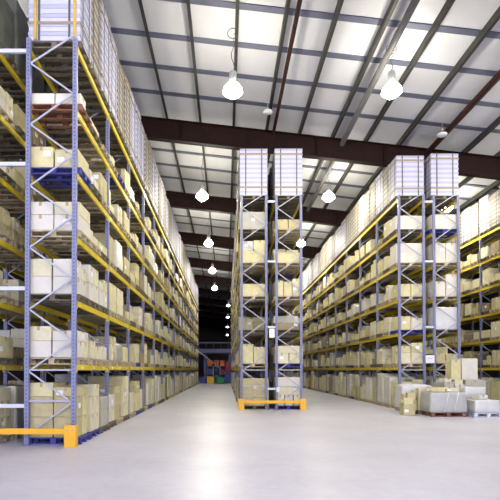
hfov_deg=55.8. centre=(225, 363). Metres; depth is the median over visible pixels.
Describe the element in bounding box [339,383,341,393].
cardboard box
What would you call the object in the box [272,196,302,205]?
pallet
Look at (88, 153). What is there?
pallet
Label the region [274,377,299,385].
cardboard box
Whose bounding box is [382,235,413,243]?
pallet
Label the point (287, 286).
cardboard box
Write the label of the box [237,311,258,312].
pallet
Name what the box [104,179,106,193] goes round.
cardboard box
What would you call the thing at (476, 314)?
pallet
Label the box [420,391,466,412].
load
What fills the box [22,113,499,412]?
stock
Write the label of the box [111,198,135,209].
pallet
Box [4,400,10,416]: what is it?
cardboard box
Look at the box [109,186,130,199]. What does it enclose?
pallet
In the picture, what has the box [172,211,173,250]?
load
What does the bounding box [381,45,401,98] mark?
lamp
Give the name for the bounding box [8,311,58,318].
pallet
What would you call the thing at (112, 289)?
cardboard box
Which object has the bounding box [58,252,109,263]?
pallet
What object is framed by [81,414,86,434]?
cardboard box
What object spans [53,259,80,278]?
cardboard box
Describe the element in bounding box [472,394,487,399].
cardboard box
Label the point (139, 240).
pallet
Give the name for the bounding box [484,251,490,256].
cardboard box
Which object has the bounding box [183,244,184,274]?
load
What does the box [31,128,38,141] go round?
cardboard box
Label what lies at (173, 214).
trim
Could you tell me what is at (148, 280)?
pallet
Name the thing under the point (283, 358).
cardboard box
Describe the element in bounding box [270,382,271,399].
load
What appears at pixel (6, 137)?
pallet
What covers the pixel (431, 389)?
cardboard box
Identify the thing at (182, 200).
roof beam
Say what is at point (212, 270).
lamp
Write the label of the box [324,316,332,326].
cardboard box
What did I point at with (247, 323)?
cardboard box
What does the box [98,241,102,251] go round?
cardboard box
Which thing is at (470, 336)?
cardboard box
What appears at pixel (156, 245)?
pallet
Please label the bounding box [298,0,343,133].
beam
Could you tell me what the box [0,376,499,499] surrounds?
floor
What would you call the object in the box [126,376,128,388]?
cardboard box
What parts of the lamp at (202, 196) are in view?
bulb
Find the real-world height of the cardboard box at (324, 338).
0.722 m
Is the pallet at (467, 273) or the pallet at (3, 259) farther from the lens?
the pallet at (467, 273)
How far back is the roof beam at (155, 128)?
20.93 m
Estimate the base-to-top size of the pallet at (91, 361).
0.144 m
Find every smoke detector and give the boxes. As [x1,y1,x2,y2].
[263,100,271,114]
[437,122,446,137]
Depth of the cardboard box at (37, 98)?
10.33 m
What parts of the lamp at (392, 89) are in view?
bulb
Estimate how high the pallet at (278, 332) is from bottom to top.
0.144 m
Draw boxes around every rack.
[0,35,197,445]
[0,54,152,384]
[231,193,267,409]
[248,193,302,409]
[286,193,425,401]
[305,193,460,385]
[348,226,499,379]
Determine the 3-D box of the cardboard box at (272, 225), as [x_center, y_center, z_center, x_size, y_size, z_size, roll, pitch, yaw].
[2.276,-5.864,20.775,0.520,0.640,0.580,0,-1,0]
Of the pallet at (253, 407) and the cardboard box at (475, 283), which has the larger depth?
the cardboard box at (475, 283)
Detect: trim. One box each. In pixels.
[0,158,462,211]
[24,227,312,260]
[27,18,497,75]
[119,60,499,107]
[130,87,499,132]
[151,147,499,189]
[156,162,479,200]
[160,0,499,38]
[173,214,478,250]
[176,222,467,255]
[186,250,308,264]
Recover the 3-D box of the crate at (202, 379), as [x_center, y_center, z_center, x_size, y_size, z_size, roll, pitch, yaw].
[-2.750,2.041,57.177,0.760,0.750,0.860,0,-1,0]
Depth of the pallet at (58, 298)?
10.51 m
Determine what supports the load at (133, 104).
on the pallet at (120, 163)
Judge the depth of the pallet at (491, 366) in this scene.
23.50 m
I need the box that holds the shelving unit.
[206,359,227,382]
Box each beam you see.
[138,0,216,329]
[141,116,499,179]
[166,191,497,242]
[178,231,494,277]
[186,0,219,306]
[187,257,304,278]
[194,275,231,286]
[195,320,230,326]
[197,310,230,318]
[197,324,230,330]
[198,288,230,297]
[198,305,319,322]
[198,315,307,329]
[199,297,230,306]
[228,0,239,290]
[265,0,290,129]
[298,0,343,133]
[302,0,398,205]
[302,6,499,269]
[303,0,454,241]
[434,79,499,148]
[449,180,499,213]
[458,151,499,189]
[461,116,499,152]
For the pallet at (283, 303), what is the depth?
20.68 m
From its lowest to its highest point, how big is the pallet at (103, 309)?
0.144 m
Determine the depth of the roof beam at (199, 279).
55.73 m
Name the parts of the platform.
handrail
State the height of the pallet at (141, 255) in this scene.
0.144 m
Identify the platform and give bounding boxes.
[180,342,250,376]
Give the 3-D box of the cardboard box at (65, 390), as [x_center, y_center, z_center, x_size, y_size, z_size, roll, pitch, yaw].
[-3.492,0.626,10.639,0.500,0.202,0.805,0,-1,0]
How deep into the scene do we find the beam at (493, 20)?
16.93 m
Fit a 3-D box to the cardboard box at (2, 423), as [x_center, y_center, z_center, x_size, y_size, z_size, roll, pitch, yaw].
[-5.256,1.412,10.467,0.545,0.402,0.280,0,-1,0]
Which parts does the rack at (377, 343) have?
post, post, post, post, post, post, post, post, post, post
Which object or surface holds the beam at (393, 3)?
attached to the ceiling
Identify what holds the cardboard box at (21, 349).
on the pallet at (17, 361)
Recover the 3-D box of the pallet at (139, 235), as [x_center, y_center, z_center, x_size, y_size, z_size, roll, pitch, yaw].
[-3.787,-5.476,20.038,1.200,0.144,0.800,0,-1,0]
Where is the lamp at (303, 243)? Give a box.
[297,235,304,246]
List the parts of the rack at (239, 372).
post, post, post, post, post, post, post, post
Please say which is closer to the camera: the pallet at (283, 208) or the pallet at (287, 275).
the pallet at (283, 208)
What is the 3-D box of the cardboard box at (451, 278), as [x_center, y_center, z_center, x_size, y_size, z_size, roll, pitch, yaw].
[9.352,-3.228,19.828,0.540,0.902,0.765,0,-1,0]
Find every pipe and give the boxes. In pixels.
[267,0,301,166]
[302,0,419,223]
[425,70,499,153]
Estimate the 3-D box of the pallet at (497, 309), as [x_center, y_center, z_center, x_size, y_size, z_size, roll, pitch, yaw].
[13.977,-2.647,23.534,1.200,0.144,0.800,0,-1,0]
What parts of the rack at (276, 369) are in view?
post, post, post, post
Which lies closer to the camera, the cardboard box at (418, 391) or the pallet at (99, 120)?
the pallet at (99, 120)
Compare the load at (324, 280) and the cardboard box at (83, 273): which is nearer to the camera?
the cardboard box at (83, 273)
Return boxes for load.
[0,0,13,59]
[0,0,28,77]
[0,385,23,427]
[4,59,43,92]
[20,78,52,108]
[27,0,91,61]
[47,0,101,83]
[55,374,90,383]
[60,2,110,105]
[91,30,117,120]
[100,59,124,137]
[101,73,130,151]
[113,240,122,269]
[114,187,133,200]
[115,92,135,161]
[115,104,140,175]
[116,343,121,360]
[130,122,144,182]
[132,133,148,193]
[136,142,152,201]
[140,154,154,207]
[140,162,158,214]
[146,382,150,404]
[149,172,161,220]
[152,254,154,269]
[161,178,163,226]
[163,187,165,232]
[166,197,167,236]
[167,199,169,241]
[170,206,171,245]
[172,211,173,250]
[173,217,174,252]
[175,221,176,257]
[176,226,177,259]
[178,232,179,261]
[179,234,180,266]
[181,240,182,270]
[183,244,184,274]
[184,248,185,277]
[190,269,191,291]
[238,168,261,210]
[239,148,267,195]
[267,177,289,218]
[268,168,293,210]
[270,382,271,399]
[271,164,272,203]
[272,148,302,196]
[302,271,303,290]
[304,269,305,288]
[307,265,308,285]
[309,261,311,283]
[313,257,314,279]
[315,253,318,277]
[318,252,320,274]
[320,248,322,271]
[322,243,325,269]
[323,276,327,288]
[325,240,328,266]
[327,374,338,390]
[328,236,331,263]
[330,353,345,365]
[331,234,334,260]
[332,375,338,391]
[335,229,337,256]
[338,226,341,253]
[341,219,345,249]
[345,212,349,245]
[347,374,369,395]
[350,207,353,241]
[354,201,374,237]
[355,304,361,313]
[359,194,364,231]
[363,190,369,227]
[369,180,393,220]
[376,171,405,214]
[377,373,405,402]
[382,165,389,207]
[384,376,414,403]
[389,155,424,200]
[395,383,431,406]
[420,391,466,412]
[424,153,458,199]
[425,307,456,330]
[426,379,438,385]
[453,214,461,243]
[460,387,485,398]
[461,207,469,242]
[466,399,499,412]
[469,202,497,237]
[479,194,490,232]
[488,190,499,227]
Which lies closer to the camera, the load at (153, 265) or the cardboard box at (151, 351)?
the load at (153, 265)
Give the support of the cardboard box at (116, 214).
on the pallet at (92, 226)
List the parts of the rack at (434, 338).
post, post, post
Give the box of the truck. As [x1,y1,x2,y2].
[213,364,219,382]
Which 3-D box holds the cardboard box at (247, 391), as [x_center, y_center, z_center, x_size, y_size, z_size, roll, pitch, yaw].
[1.179,1.008,19.769,1.165,0.782,0.802,0,-1,0]
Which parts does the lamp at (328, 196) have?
bulb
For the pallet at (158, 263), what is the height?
0.144 m
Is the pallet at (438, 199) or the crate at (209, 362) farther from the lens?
the crate at (209, 362)
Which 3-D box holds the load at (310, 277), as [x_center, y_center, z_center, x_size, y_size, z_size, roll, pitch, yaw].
[7.606,-7.573,39.500,1.164,1.808,0.884,0,-1,0]
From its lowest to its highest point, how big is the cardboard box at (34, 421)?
0.442 m
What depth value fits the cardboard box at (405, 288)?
19.45 m
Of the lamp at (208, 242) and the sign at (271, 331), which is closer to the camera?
the sign at (271, 331)
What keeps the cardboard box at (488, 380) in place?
on the stock at (141, 281)
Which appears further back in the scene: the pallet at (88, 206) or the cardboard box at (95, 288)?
the pallet at (88, 206)
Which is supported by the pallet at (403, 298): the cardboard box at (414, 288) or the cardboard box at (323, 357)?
the cardboard box at (414, 288)
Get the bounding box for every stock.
[0,118,499,412]
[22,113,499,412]
[190,164,499,307]
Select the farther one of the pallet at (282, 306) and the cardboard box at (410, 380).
the pallet at (282, 306)
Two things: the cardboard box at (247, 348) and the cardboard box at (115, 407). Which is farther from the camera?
the cardboard box at (247, 348)
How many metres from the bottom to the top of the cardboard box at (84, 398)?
0.442 m
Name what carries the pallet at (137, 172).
on the rack at (72, 369)
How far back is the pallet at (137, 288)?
17.13 m
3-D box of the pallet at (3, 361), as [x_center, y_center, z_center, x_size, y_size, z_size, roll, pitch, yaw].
[-5.533,-0.046,10.639,1.200,0.144,0.800,0,-1,0]
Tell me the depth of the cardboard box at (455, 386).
17.35 m
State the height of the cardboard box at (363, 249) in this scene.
0.602 m
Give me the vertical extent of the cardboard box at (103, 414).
0.422 m
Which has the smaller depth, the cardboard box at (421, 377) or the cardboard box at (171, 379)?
the cardboard box at (421, 377)
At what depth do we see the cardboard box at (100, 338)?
13.16 m
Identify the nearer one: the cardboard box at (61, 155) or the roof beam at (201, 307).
the cardboard box at (61, 155)
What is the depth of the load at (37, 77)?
12.47 m
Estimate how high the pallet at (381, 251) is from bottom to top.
0.144 m
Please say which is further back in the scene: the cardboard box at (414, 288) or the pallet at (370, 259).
the pallet at (370, 259)
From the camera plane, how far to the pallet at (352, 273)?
28.36 m
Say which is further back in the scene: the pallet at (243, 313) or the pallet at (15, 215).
the pallet at (243, 313)
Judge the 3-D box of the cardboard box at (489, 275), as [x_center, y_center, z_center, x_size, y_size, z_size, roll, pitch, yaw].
[13.745,-4.498,24.297,0.500,0.260,0.300,0,-1,0]
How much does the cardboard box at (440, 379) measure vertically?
0.130 m
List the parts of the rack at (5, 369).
post, post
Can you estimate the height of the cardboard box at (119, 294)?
0.782 m
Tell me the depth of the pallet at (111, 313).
13.41 m
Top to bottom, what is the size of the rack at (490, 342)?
8.915 m
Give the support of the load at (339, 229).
on the pallet at (339, 254)
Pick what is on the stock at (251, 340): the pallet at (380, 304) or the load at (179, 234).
the load at (179, 234)
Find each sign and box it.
[269,329,274,337]
[426,355,434,362]
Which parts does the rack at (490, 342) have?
post, post, post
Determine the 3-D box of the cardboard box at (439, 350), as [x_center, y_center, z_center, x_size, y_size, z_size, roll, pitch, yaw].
[9.313,-0.532,20.510,0.505,0.362,0.380,0,-1,0]
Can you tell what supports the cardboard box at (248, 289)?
on the pallet
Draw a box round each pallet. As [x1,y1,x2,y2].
[0,41,16,70]
[0,68,25,92]
[0,106,14,128]
[0,126,32,146]
[0,144,36,161]
[0,168,15,187]
[0,184,24,201]
[0,197,38,212]
[0,232,14,246]
[0,242,24,255]
[0,251,43,263]
[0,295,14,305]
[0,300,31,309]
[0,308,43,314]
[0,358,14,364]
[0,434,14,443]
[8,91,35,112]
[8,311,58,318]
[9,261,24,271]
[10,213,24,224]
[14,434,23,437]
[15,359,23,364]
[23,316,67,321]
[24,294,89,305]
[30,358,88,364]
[30,433,90,444]
[31,167,90,187]
[31,230,90,245]
[32,41,91,70]
[32,104,91,128]
[43,242,100,255]
[44,126,100,147]
[44,184,101,201]
[44,359,100,364]
[45,68,101,92]
[45,300,99,310]
[48,322,85,326]
[56,325,92,328]
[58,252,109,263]
[59,144,110,162]
[60,198,109,213]
[60,305,108,314]
[77,310,117,318]
[79,260,116,270]
[81,91,109,112]
[82,314,124,321]
[87,111,118,130]
[87,428,99,437]
[88,161,117,177]
[89,128,124,145]
[90,210,116,223]
[90,221,124,232]
[91,230,130,240]
[91,318,130,324]
[98,267,123,276]
[98,274,130,282]
[99,424,109,432]
[100,321,135,326]
[101,360,109,364]
[102,174,124,188]
[105,143,130,158]
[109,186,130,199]
[109,280,135,287]
[109,323,139,328]
[109,360,117,365]
[109,420,116,427]
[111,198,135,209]
[111,326,143,330]
[114,157,136,170]
[115,284,140,291]
[115,417,123,424]
[116,168,140,180]
[117,239,135,248]
[117,361,123,365]
[119,328,148,332]
[121,207,140,217]
[122,246,140,254]
[122,252,144,260]
[123,289,144,295]
[123,293,148,299]
[123,297,151,302]
[123,414,129,420]
[124,330,152,334]
[130,179,144,189]
[130,215,144,225]
[130,223,148,232]
[130,230,152,238]
[130,258,149,265]
[130,300,155,305]
[133,189,148,198]
[133,303,158,308]
[133,334,158,337]
[134,197,152,206]
[137,264,152,270]
[138,236,155,244]
[139,205,155,213]
[139,242,158,249]
[140,212,158,220]
[141,269,155,274]
[144,306,161,310]
[144,311,165,314]
[146,273,158,278]
[147,277,161,282]
[149,280,163,285]
[150,219,161,226]
[151,224,163,231]
[151,287,167,291]
[155,257,166,262]
[156,262,168,266]
[236,313,255,316]
[237,276,259,281]
[237,306,259,310]
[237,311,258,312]
[238,203,263,212]
[238,229,267,237]
[238,236,263,243]
[238,263,267,269]
[238,268,263,273]
[238,274,262,277]
[238,302,262,307]
[238,330,264,334]
[238,333,262,337]
[238,364,264,366]
[239,196,267,205]
[239,296,267,301]
[239,301,264,304]
[239,332,263,335]
[244,406,268,408]
[267,278,289,281]
[267,305,290,310]
[268,211,293,218]
[268,241,293,248]
[268,272,294,277]
[268,334,294,337]
[269,235,296,243]
[269,303,294,307]
[270,203,296,212]
[270,268,297,273]
[270,300,297,304]
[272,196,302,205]
[272,229,302,237]
[272,263,299,269]
[272,296,302,301]
[272,404,299,408]
[273,364,303,366]
[278,330,302,334]
[278,332,296,335]
[322,269,338,272]
[325,266,339,269]
[326,285,343,289]
[331,281,345,284]
[334,256,345,260]
[334,278,355,281]
[334,300,353,303]
[338,252,354,256]
[338,297,358,301]
[338,320,358,323]
[341,248,358,253]
[341,272,362,276]
[342,295,362,298]
[345,244,365,249]
[345,268,368,272]
[345,292,368,296]
[346,317,368,320]
[349,239,367,245]
[349,264,370,269]
[354,235,375,240]
[354,260,373,265]
[354,287,375,291]
[354,313,375,316]
[359,229,383,235]
[359,256,383,261]
[359,283,384,288]
[360,311,384,314]
[364,223,384,230]
[364,252,389,257]
[364,280,391,285]
[364,308,389,312]
[369,218,390,225]
[369,247,389,253]
[369,305,397,310]
[369,335,395,338]
[370,276,396,281]
[375,241,405,248]
[376,211,405,218]
[376,272,406,277]
[376,302,406,307]
[376,333,406,337]
[382,203,413,212]
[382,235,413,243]
[382,299,414,304]
[382,332,414,335]
[383,267,414,273]
[389,196,421,205]
[389,229,421,237]
[390,263,421,269]
[390,296,425,301]
[390,330,422,334]
[390,364,422,366]
[401,278,427,281]
[407,211,437,218]
[407,274,438,277]
[414,203,446,212]
[414,236,447,243]
[415,268,447,273]
[418,305,438,307]
[422,411,465,416]
[425,196,455,205]
[425,229,456,237]
[425,263,456,269]
[425,296,456,301]
[426,330,456,334]
[426,364,444,366]
[428,301,448,304]
[448,272,470,276]
[454,268,478,272]
[460,244,478,249]
[460,292,478,296]
[462,239,489,245]
[462,264,490,269]
[462,315,487,318]
[466,411,499,416]
[470,235,497,240]
[470,260,497,265]
[470,287,497,291]
[471,313,498,316]
[479,229,499,235]
[479,256,499,261]
[480,283,499,288]
[489,223,499,230]
[489,252,499,257]
[489,280,499,285]
[489,308,499,312]
[490,336,499,339]
[490,365,499,367]
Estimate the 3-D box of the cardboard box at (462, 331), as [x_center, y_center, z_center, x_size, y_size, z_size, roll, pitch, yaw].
[13.712,-1.794,27.022,0.520,0.200,0.380,0,-1,0]
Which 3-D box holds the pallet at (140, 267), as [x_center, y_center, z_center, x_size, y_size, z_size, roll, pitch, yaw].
[-3.751,-4.086,20.022,1.200,0.144,0.800,0,-1,0]
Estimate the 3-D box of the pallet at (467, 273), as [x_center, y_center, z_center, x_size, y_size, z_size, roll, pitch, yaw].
[13.982,-5.361,28.275,1.200,0.144,0.800,0,-1,0]
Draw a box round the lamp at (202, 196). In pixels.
[196,158,207,200]
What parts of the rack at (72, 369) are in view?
post, post, post, post, post, post, post, post, post, post, post, post, post, post, post, post, post, post, post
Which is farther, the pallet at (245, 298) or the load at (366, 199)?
the load at (366, 199)
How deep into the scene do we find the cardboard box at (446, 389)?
16.46 m
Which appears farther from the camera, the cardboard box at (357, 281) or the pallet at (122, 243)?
the cardboard box at (357, 281)
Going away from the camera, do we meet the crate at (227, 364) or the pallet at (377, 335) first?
the pallet at (377, 335)
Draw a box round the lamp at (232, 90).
[223,28,242,98]
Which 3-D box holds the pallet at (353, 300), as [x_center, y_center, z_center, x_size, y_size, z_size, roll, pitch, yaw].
[7.637,-3.958,29.145,1.200,0.144,0.800,0,-1,0]
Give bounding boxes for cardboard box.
[0,86,5,101]
[0,95,5,111]
[0,104,25,132]
[0,167,10,176]
[0,206,2,222]
[0,330,10,336]
[0,336,12,357]
[0,387,10,401]
[0,401,4,417]
[0,417,4,435]
[3,208,9,227]
[3,224,9,236]
[3,279,24,301]
[3,284,9,297]
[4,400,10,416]
[4,416,10,434]
[6,92,12,109]
[6,103,12,119]
[8,380,33,384]
[9,169,24,189]
[10,217,19,232]
[10,230,19,243]
[11,329,23,338]
[12,167,32,177]
[13,339,23,347]
[13,347,19,358]
[14,137,38,146]
[19,227,24,236]
[20,234,24,246]
[20,348,23,358]
[30,326,62,340]
[30,341,52,357]
[30,382,64,396]
[30,396,53,416]
[30,417,53,437]
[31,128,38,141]
[31,146,54,166]
[31,182,37,200]
[31,201,54,214]
[31,214,53,229]
[31,259,52,276]
[31,276,52,293]
[32,93,55,103]
[38,136,43,146]
[38,189,43,201]
[52,341,82,357]
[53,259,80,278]
[53,276,80,293]
[53,331,87,342]
[54,202,89,224]
[54,214,89,238]
[54,386,86,396]
[54,396,81,416]
[54,416,81,437]
[55,93,85,109]
[55,149,88,177]
[69,169,93,183]
[77,384,98,396]
[81,186,103,198]
[81,265,93,284]
[81,268,86,282]
[81,280,85,296]
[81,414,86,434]
[82,395,86,414]
[83,342,87,357]
[86,282,93,300]
[87,397,94,414]
[87,414,94,431]
[88,341,94,358]
[88,376,104,386]
[90,230,92,241]
[91,336,112,344]
[93,172,103,189]
[93,233,112,261]
[93,236,97,246]
[94,269,97,287]
[94,286,97,302]
[94,412,98,428]
[95,344,112,352]
[95,347,99,358]
[95,396,98,412]
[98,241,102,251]
[98,280,106,292]
[98,281,102,290]
[98,289,102,305]
[99,347,103,359]
[99,386,120,393]
[99,395,110,407]
[99,396,107,410]
[99,408,107,426]
[103,292,106,307]
[104,169,122,178]
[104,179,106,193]
[104,347,106,359]
[109,282,115,312]
[109,352,112,359]
[109,376,125,389]
[109,394,113,406]
[110,177,126,187]
[111,204,119,214]
[111,407,113,420]
[114,212,119,220]
[114,393,117,405]
[114,405,117,419]
[116,288,122,315]
[118,393,120,404]
[118,404,120,417]
[119,343,146,362]
[120,389,125,402]
[121,344,136,353]
[121,402,125,416]
[122,169,126,178]
[122,256,128,275]
[122,345,133,361]
[122,347,127,361]
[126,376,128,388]
[126,389,128,401]
[130,263,136,270]
[130,270,136,277]
[130,381,139,392]
[131,307,140,313]
[132,313,140,319]
[133,375,144,378]
[133,392,139,410]
[134,234,137,246]
[139,353,141,362]
[141,245,151,264]
[144,246,147,259]
[144,313,149,321]
[144,317,147,328]
[144,376,156,387]
[146,379,153,385]
[147,349,157,363]
[147,351,149,363]
[150,355,153,363]
[155,292,159,298]
[155,298,159,305]
[158,271,162,280]
[158,375,169,385]
[167,385,169,396]
[171,379,172,394]
[239,212,264,228]
[239,241,252,253]
[239,250,264,262]
[239,284,264,295]
[239,319,252,329]
[240,344,252,363]
[240,378,268,396]
[240,397,268,405]
[252,317,263,321]
[253,240,264,249]
[253,322,264,327]
[253,347,264,363]
[271,221,274,234]
[272,249,284,255]
[272,252,299,264]
[272,316,297,323]
[273,280,282,295]
[273,322,302,329]
[273,346,302,353]
[273,353,288,363]
[274,219,287,228]
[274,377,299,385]
[274,386,299,394]
[274,394,283,405]
[283,281,291,295]
[284,395,292,405]
[288,219,299,228]
[288,353,299,363]
[291,279,299,295]
[293,395,299,405]
[311,372,317,379]
[312,323,319,331]
[321,355,329,365]
[323,336,331,346]
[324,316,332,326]
[336,313,344,321]
[339,357,343,365]
[339,372,349,382]
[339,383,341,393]
[342,377,345,385]
[342,386,345,394]
[343,355,345,364]
[348,256,354,262]
[348,280,355,286]
[348,352,355,358]
[355,279,375,287]
[355,375,368,385]
[355,386,359,397]
[360,245,365,258]
[360,330,365,337]
[362,298,369,310]
[362,391,366,398]
[366,326,369,336]
[368,239,380,246]
[368,384,372,391]
[368,392,372,399]
[373,294,385,299]
[373,299,382,305]
[377,321,383,333]
[377,349,391,356]
[380,351,391,356]
[380,357,391,363]
[384,220,390,237]
[386,285,395,293]
[386,293,391,299]
[386,317,393,324]
[386,324,391,331]
[389,216,421,233]
[390,243,421,265]
[391,381,410,386]
[392,284,410,297]
[392,316,410,330]
[392,346,410,352]
[392,353,406,363]
[395,353,410,362]
[399,404,414,415]
[400,394,405,403]
[402,398,412,403]
[404,343,422,352]
[405,379,422,383]
[406,393,415,399]
[410,284,421,295]
[411,318,422,329]
[411,353,422,362]
[415,388,424,396]
[416,397,420,409]
[420,376,432,379]
[425,214,456,231]
[425,243,444,265]
[425,281,444,297]
[425,387,444,391]
[426,349,432,353]
[426,354,444,363]
[432,347,447,353]
[434,382,452,386]
[438,274,456,295]
[439,378,450,381]
[441,354,456,363]
[445,243,456,262]
[445,360,460,379]
[445,388,458,391]
[451,380,485,386]
[453,380,462,384]
[453,384,464,391]
[454,359,477,379]
[455,304,465,316]
[460,279,470,285]
[461,330,470,333]
[463,282,472,290]
[464,351,488,358]
[465,303,475,315]
[468,334,472,339]
[471,254,478,262]
[472,278,487,287]
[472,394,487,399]
[473,332,479,338]
[476,354,491,359]
[481,378,499,383]
[484,246,490,251]
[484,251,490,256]
[485,304,490,310]
[485,330,490,337]
[486,268,498,273]
[486,273,496,278]
[491,321,499,336]
[491,381,499,399]
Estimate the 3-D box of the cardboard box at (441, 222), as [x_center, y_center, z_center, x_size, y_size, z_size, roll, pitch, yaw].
[9.035,-5.857,19.864,1.085,0.602,0.802,0,-1,0]
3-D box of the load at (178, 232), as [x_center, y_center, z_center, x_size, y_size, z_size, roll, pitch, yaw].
[-3.798,-7.834,32.163,1.164,2.124,0.902,0,-1,0]
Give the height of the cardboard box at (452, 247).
0.802 m
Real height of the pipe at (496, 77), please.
0.195 m
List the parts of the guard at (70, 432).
rail, guard post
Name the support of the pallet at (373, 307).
on the rack at (377, 343)
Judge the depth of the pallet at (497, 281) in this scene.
23.50 m
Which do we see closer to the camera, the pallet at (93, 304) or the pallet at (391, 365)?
the pallet at (93, 304)
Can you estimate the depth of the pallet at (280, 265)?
19.71 m
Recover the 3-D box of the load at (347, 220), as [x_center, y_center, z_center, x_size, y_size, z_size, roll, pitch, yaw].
[7.617,-7.743,27.321,1.164,1.808,0.884,0,-1,0]
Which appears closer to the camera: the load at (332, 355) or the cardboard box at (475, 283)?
the cardboard box at (475, 283)
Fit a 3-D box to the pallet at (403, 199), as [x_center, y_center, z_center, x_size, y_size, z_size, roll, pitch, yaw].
[7.620,-6.868,19.888,1.200,0.144,0.800,0,-1,0]
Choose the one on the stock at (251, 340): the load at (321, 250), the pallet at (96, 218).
the load at (321, 250)
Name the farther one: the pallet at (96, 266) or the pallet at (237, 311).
the pallet at (237, 311)
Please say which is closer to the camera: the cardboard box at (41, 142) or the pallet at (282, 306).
the cardboard box at (41, 142)
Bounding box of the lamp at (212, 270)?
[209,252,215,272]
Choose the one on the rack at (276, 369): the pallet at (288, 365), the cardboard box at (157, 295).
the pallet at (288, 365)
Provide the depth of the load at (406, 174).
19.48 m
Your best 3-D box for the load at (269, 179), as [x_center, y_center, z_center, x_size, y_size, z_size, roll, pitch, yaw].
[2.575,-7.896,21.722,1.164,1.958,0.884,0,-1,0]
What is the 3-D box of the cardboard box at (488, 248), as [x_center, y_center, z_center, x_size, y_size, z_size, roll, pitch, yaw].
[13.685,-5.898,24.322,0.540,0.240,0.300,0,-1,0]
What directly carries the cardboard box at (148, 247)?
on the pallet at (140, 267)
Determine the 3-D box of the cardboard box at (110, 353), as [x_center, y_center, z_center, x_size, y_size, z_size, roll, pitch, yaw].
[-3.487,-0.198,13.287,0.560,0.220,0.260,0,-1,0]
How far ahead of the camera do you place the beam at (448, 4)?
16.03 m
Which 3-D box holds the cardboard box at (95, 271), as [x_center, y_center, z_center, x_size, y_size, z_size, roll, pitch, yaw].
[-3.513,-2.134,11.791,0.545,0.422,0.380,0,-1,0]
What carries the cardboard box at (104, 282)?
on the cardboard box at (104, 293)
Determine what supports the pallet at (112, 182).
on the rack at (72, 369)
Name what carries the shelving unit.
on the floor
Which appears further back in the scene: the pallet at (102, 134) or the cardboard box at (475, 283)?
the cardboard box at (475, 283)
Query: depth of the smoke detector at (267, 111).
18.51 m
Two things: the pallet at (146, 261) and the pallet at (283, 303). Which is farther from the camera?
the pallet at (283, 303)
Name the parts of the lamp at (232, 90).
bulb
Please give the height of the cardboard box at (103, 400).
0.342 m
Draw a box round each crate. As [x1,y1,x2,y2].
[200,377,206,382]
[207,360,212,365]
[207,376,213,383]
[216,377,224,383]
[220,360,224,365]
[225,362,230,372]
[225,373,230,382]
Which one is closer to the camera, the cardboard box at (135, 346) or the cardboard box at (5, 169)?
the cardboard box at (5, 169)
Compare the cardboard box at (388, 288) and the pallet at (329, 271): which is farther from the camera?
the pallet at (329, 271)
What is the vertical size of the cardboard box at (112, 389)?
0.202 m
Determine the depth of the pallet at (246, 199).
19.89 m
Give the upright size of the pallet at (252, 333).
0.144 m
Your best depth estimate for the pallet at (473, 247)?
27.26 m
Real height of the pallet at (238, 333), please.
0.144 m
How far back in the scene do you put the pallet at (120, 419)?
14.31 m
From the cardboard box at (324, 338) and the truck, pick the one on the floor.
the truck
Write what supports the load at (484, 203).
on the pallet at (486, 231)
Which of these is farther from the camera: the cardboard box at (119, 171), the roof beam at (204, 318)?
the roof beam at (204, 318)
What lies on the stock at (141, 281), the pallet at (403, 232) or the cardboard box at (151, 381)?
the cardboard box at (151, 381)
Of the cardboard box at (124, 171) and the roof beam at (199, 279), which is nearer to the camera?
the cardboard box at (124, 171)
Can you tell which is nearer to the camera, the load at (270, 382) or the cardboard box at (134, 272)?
the cardboard box at (134, 272)
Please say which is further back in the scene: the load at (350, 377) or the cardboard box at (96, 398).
the load at (350, 377)
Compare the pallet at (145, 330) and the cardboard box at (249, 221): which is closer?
the pallet at (145, 330)
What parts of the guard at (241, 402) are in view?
guard post, rail, guard post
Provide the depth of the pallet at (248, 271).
20.74 m
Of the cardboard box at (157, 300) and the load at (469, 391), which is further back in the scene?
the cardboard box at (157, 300)
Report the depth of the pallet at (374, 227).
23.54 m
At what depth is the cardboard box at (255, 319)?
21.28 m
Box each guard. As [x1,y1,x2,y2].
[0,424,77,446]
[238,398,305,409]
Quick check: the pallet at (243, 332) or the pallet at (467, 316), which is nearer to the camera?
the pallet at (243, 332)
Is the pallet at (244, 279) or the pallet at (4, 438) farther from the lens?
the pallet at (244, 279)
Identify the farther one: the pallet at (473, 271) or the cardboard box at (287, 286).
the pallet at (473, 271)
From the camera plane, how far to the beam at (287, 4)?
15.97 m
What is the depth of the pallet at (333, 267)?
32.86 m
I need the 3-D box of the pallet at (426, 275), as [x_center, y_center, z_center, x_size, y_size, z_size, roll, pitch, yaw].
[9.066,-4.063,21.664,1.200,0.144,0.800,0,-1,0]
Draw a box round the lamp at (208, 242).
[204,220,212,246]
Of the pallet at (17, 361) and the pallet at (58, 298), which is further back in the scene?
the pallet at (17, 361)
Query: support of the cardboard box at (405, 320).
on the pallet
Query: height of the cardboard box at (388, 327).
0.320 m
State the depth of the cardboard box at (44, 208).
10.29 m
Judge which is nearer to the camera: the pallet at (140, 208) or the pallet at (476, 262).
the pallet at (140, 208)
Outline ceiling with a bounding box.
[1,0,499,313]
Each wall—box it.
[0,266,149,384]
[155,327,305,375]
[307,266,498,377]
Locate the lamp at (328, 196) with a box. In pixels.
[322,169,334,201]
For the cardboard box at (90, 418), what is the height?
0.402 m
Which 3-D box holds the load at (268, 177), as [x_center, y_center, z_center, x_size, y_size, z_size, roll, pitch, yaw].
[2.583,-7.883,22.702,1.164,1.958,0.884,0,-1,0]
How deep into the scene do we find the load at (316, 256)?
36.62 m
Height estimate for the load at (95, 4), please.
2.308 m
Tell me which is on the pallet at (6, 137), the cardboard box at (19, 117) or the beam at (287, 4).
the cardboard box at (19, 117)
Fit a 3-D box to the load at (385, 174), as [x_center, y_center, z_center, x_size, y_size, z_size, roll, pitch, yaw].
[7.618,-7.784,20.811,1.164,1.708,0.884,0,-1,0]

